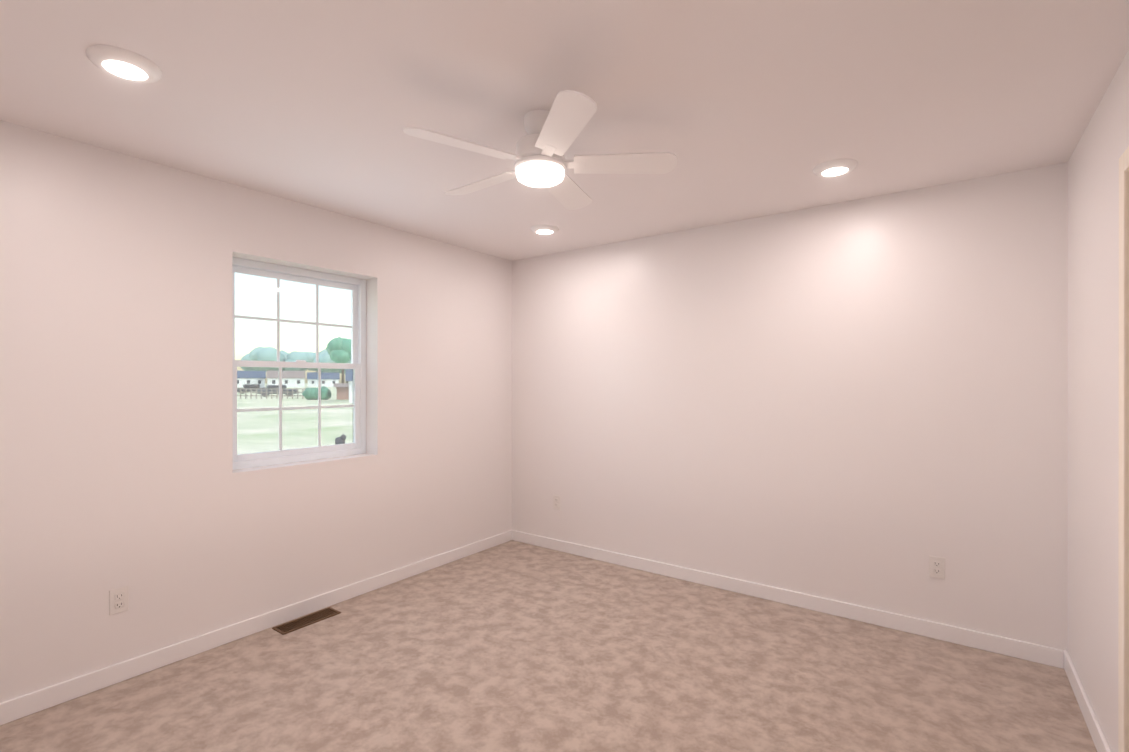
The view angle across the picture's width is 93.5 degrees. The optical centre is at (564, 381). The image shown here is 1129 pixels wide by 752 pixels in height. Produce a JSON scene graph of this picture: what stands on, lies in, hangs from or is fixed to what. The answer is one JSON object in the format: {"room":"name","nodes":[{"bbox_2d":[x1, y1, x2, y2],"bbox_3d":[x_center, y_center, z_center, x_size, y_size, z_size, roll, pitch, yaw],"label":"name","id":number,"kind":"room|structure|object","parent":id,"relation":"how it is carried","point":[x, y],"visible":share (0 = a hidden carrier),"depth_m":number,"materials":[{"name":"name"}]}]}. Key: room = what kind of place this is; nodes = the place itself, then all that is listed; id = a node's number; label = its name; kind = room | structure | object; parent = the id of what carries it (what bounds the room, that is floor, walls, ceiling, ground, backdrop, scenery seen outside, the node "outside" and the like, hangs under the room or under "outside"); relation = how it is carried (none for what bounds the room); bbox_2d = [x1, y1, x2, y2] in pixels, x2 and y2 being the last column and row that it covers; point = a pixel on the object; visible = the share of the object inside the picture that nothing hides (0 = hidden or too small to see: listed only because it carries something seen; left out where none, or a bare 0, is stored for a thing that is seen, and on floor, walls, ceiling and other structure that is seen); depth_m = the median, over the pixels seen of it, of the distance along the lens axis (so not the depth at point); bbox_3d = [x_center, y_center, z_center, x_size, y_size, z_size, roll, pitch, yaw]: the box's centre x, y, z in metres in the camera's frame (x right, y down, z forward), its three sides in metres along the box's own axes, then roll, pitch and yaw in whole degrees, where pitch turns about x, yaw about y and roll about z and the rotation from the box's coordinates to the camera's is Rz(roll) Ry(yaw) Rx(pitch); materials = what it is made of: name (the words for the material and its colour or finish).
{"room":"empty bedroom","nodes":[
{"label":"empty bedroom","id":0,"kind":"room"},
{"bbox_2d":[0,120,511,702],"bbox_3d":[-1.715,0.162,3.087,0.200,2.440,4.400,0,0,36],"label":"wall","id":1,"kind":"structure","parent":0,"point":[116,404],"depth_m":2.65,"materials":[{"name":"white paint"}]},
{"bbox_2d":[109,586,128,614],"bbox_3d":[-2.052,1.007,2.445,0.010,0.115,0.070,0,0,36],"label":"electrical outlet","id":2,"kind":"object","parent":1,"relation":"attached to","point":[118,600],"visible":1,"depth_m":2.44,"materials":[{"name":"white plastic"}]},
{"bbox_2d":[0,530,511,724],"bbox_3d":[-1.627,1.338,3.024,0.018,0.088,4.000,0,0,36],"label":"baseboard","id":3,"kind":"structure","parent":1,"relation":"attached to","point":[19,707],"depth_m":2.74,"materials":[{"name":"white"}]},
{"bbox_2d":[232,257,365,469],"bbox_3d":[-1.641,-0.105,3.287,0.082,1.186,0.888,0,0,36],"label":"window","id":4,"kind":"structure","parent":1,"relation":"in","point":[357,288],"depth_m":3.31,"materials":[{"name":"white plastic"}]},
{"bbox_2d":[0,540,1096,751],"bbox_3d":[-0.227,1.482,2.008,3.878,0.200,4.400,0,0,36],"label":"floor","id":5,"kind":"structure","parent":0,"point":[512,646],"depth_m":2.43,"materials":[{"name":"carpet"}]},
{"bbox_2d":[272,607,340,634],"bbox_3d":[-1.486,1.378,3.071,0.124,0.007,0.342,0,0,36],"label":"air vent register","id":6,"kind":"object","parent":5,"relation":"on","point":[302,622],"visible":1,"depth_m":3.06,"materials":[{"name":"brown metal"}]},
{"bbox_2d":[0,0,1128,260],"bbox_3d":[-0.227,-1.147,2.006,3.878,0.180,4.400,0,0,36],"label":"ceiling","id":7,"kind":"structure","parent":0,"point":[748,108],"depth_m":1.95,"materials":[{"name":"white paint"}]},
{"bbox_2d":[86,45,161,82],"bbox_3d":[-1.458,-1.045,1.762,0.196,0.024,0.196,0,0,36],"label":"recessed light","id":8,"kind":"object","parent":7,"relation":"in","point":[123,64],"visible":1,"depth_m":1.73,"materials":[{"name":"white"}]},
{"bbox_2d":[403,90,676,209],"bbox_3d":[-0.127,-0.932,2.151,1.010,0.252,1.044,0,0,36],"label":"ceiling fan","id":9,"kind":"object","parent":7,"relation":"hanging from","point":[544,144],"visible":1,"depth_m":2.06,"materials":[{"name":"white"}]},
{"bbox_2d":[530,225,558,234],"bbox_3d":[-0.137,-1.046,3.665,0.196,0.024,0.196,0,0,36],"label":"recessed light","id":10,"kind":"object","parent":7,"relation":"in","point":[544,229],"visible":1,"depth_m":3.62,"materials":[{"name":"white"}]},
{"bbox_2d":[813,159,856,177],"bbox_3d":[1.331,-1.046,2.612,0.196,0.024,0.196,0,0,36],"label":"recessed light","id":11,"kind":"object","parent":7,"relation":"in","point":[834,168],"visible":1,"depth_m":2.57,"materials":[{"name":"white"}]},
{"bbox_2d":[512,162,1067,650],"bbox_3d":[1.087,0.161,3.648,3.678,2.440,0.200,0,0,36],"label":"wall","id":12,"kind":"structure","parent":0,"point":[862,402],"depth_m":3.17,"materials":[{"name":"white paint"}]},
{"bbox_2d":[553,495,559,509],"bbox_3d":[-0.065,0.989,4.355,0.070,0.115,0.010,0,0,36],"label":"electrical outlet","id":13,"kind":"object","parent":12,"relation":"attached to","point":[556,501],"visible":1,"depth_m":4.35,"materials":[{"name":"white plastic"}]},
{"bbox_2d":[512,530,1055,666],"bbox_3d":[0.990,1.337,3.588,3.532,0.088,0.014,0,0,36],"label":"baseboard","id":14,"kind":"structure","parent":12,"relation":"attached to","point":[1019,649],"depth_m":3.18,"materials":[{"name":"white"}]},
{"bbox_2d":[929,556,944,578],"bbox_3d":[2.003,0.998,2.855,0.070,0.115,0.010,0,0,36],"label":"electrical outlet","id":15,"kind":"object","parent":12,"relation":"attached to","point":[936,567],"visible":1,"depth_m":2.85,"materials":[{"name":"white plastic"}]},
{"bbox_2d":[1067,50,1128,751],"bbox_3d":[1.237,0.163,0.822,0.116,2.440,4.200,0,0,36],"label":"wall","id":16,"kind":"structure","parent":0,"point":[1093,326],"depth_m":2.06,"materials":[{"name":"white paint"}]},
{"bbox_2d":[1056,649,1110,751],"bbox_3d":[2.101,1.338,2.127,0.018,0.088,0.995,0,0,36],"label":"baseboard","id":17,"kind":"structure","parent":16,"relation":"attached to","point":[1063,660],"depth_m":2.20,"materials":[{"name":"white wood"}]},
{"bbox_2d":[1118,146,1128,751],"bbox_3d":[1.530,0.328,1.338,0.016,2.110,0.950,0,0,36],"label":"door frame","id":18,"kind":"structure","parent":16,"relation":"attached to","point":[1123,616],"depth_m":1.68,"materials":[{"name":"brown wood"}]},
{"label":"outside","id":19,"kind":"structure","parent":0,"visible":0},
{"bbox_2d":[237,384,352,453],"bbox_3d":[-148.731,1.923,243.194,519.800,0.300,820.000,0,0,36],"label":"ground","id":20,"kind":"structure","parent":19,"point":[296,418],"depth_m":24.51,"materials":[{"name":"green plant"}]},
{"bbox_2d":[237,384,259,393],"bbox_3d":[-50.388,1.127,85.661,4.400,1.500,1.950,0,0,-25],"label":"car","id":21,"kind":"object","parent":20,"relation":"on","point":[252,385],"depth_m":84.86,"materials":[{"name":"grey"}]},
{"bbox_2d":[241,353,258,370],"bbox_3d":[-149.535,-6.069,255.635,12.397,15.666,13.610,0,0,36],"label":"tree","id":22,"kind":"object","parent":20,"relation":"on","point":[248,358],"depth_m":251.78,"materials":[{"name":"green plant"}]},
{"bbox_2d":[237,371,265,387],"bbox_3d":[-104.174,-0.962,174.957,9.768,5.560,8.600,0,0,-31],"label":"house","id":23,"kind":"structure","parent":20,"relation":"on","point":[250,376],"depth_m":172.68,"materials":[{"name":"white"}]},
{"bbox_2d":[249,347,283,371],"bbox_3d":[-133.420,-6.973,237.785,14.570,17.499,14.762,0,0,36],"label":"tree","id":24,"kind":"object","parent":20,"relation":"on","point":[258,356],"depth_m":233.32,"materials":[{"name":"green plant"}]},
{"bbox_2d":[237,388,305,398],"bbox_3d":[-32.816,1.309,59.502,8.324,1.170,0.100,0,0,1],"label":"fence","id":25,"kind":"object","parent":20,"relation":"on","point":[261,395],"depth_m":59.49,"materials":[{"name":"beige wood"}]},
{"bbox_2d":[257,385,296,396],"bbox_3d":[-37.049,1.139,68.443,4.400,1.500,1.950,0,0,-35],"label":"car","id":26,"kind":"object","parent":20,"relation":"on","point":[273,386],"depth_m":67.54,"materials":[{"name":"grey paint"}]},
{"bbox_2d":[274,350,288,370],"bbox_3d":[-132.109,-6.514,247.071,12.265,16.568,12.903,0,0,36],"label":"tree","id":27,"kind":"object","parent":20,"relation":"on","point":[285,354],"depth_m":244.12,"materials":[{"name":"green plant"}]},
{"bbox_2d":[266,370,305,387],"bbox_3d":[-91.682,-0.962,174.870,11.215,5.560,8.600,0,0,-28],"label":"house","id":28,"kind":"structure","parent":20,"relation":"on","point":[276,374],"depth_m":172.25,"materials":[{"name":"white"}]},
{"bbox_2d":[285,351,314,370],"bbox_3d":[-121.347,-6.179,242.996,12.066,15.903,14.006,0,0,36],"label":"tree","id":29,"kind":"object","parent":20,"relation":"on","point":[295,355],"depth_m":238.97,"materials":[{"name":"green plant"}]},
{"bbox_2d":[308,352,317,371],"bbox_3d":[-117.557,-6.227,250.737,11.411,15.990,12.048,0,0,36],"label":"tree","id":30,"kind":"object","parent":20,"relation":"on","point":[312,369],"depth_m":248.37,"materials":[{"name":"green plant"}]},
{"bbox_2d":[302,386,331,399],"bbox_3d":[-26.551,1.240,56.888,2.622,1.630,2.283,0,0,36],"label":"hedge","id":31,"kind":"object","parent":20,"relation":"on","point":[314,394],"depth_m":56.44,"materials":[{"name":"green plant"}]},
{"bbox_2d":[307,372,339,386],"bbox_3d":[-90.515,-0.878,199.255,11.077,5.360,8.600,0,0,-24],"label":"house","id":32,"kind":"structure","parent":20,"relation":"on","point":[313,374],"depth_m":196.32,"materials":[{"name":"white"}]},
{"bbox_2d":[313,349,340,372],"bbox_3d":[-104.863,-6.442,238.326,14.221,16.436,14.932,0,0,36],"label":"tree","id":33,"kind":"object","parent":20,"relation":"on","point":[322,353],"depth_m":233.97,"materials":[{"name":"green plant"}]},
{"bbox_2d":[326,337,350,382],"bbox_3d":[-36.507,-2.694,86.785,5.153,9.140,4.988,0,0,36],"label":"tree","id":34,"kind":"object","parent":20,"relation":"on","point":[347,346],"depth_m":84.80,"materials":[{"name":"green plant"}]},
{"bbox_2d":[335,434,346,443],"bbox_3d":[-6.749,1.755,15.928,0.388,0.396,0.293,0,0,36],"label":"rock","id":35,"kind":"object","parent":20,"relation":"on","point":[338,440],"depth_m":15.84,"materials":[{"name":"grey stone"}]},
{"bbox_2d":[333,383,348,399],"bbox_3d":[-24.001,1.021,57.542,1.900,1.750,1.900,0,0,-23],"label":"shed","id":36,"kind":"object","parent":20,"relation":"on","point":[344,396],"depth_m":56.95,"materials":[{"name":"beige"}]},
{"bbox_2d":[345,370,352,402],"bbox_3d":[-18.051,0.349,52.675,6.800,3.100,6.600,0,0,-22],"label":"house","id":37,"kind":"structure","parent":20,"relation":"on","point":[349,380],"depth_m":48.85,"materials":[{"name":"white"}]}
]}

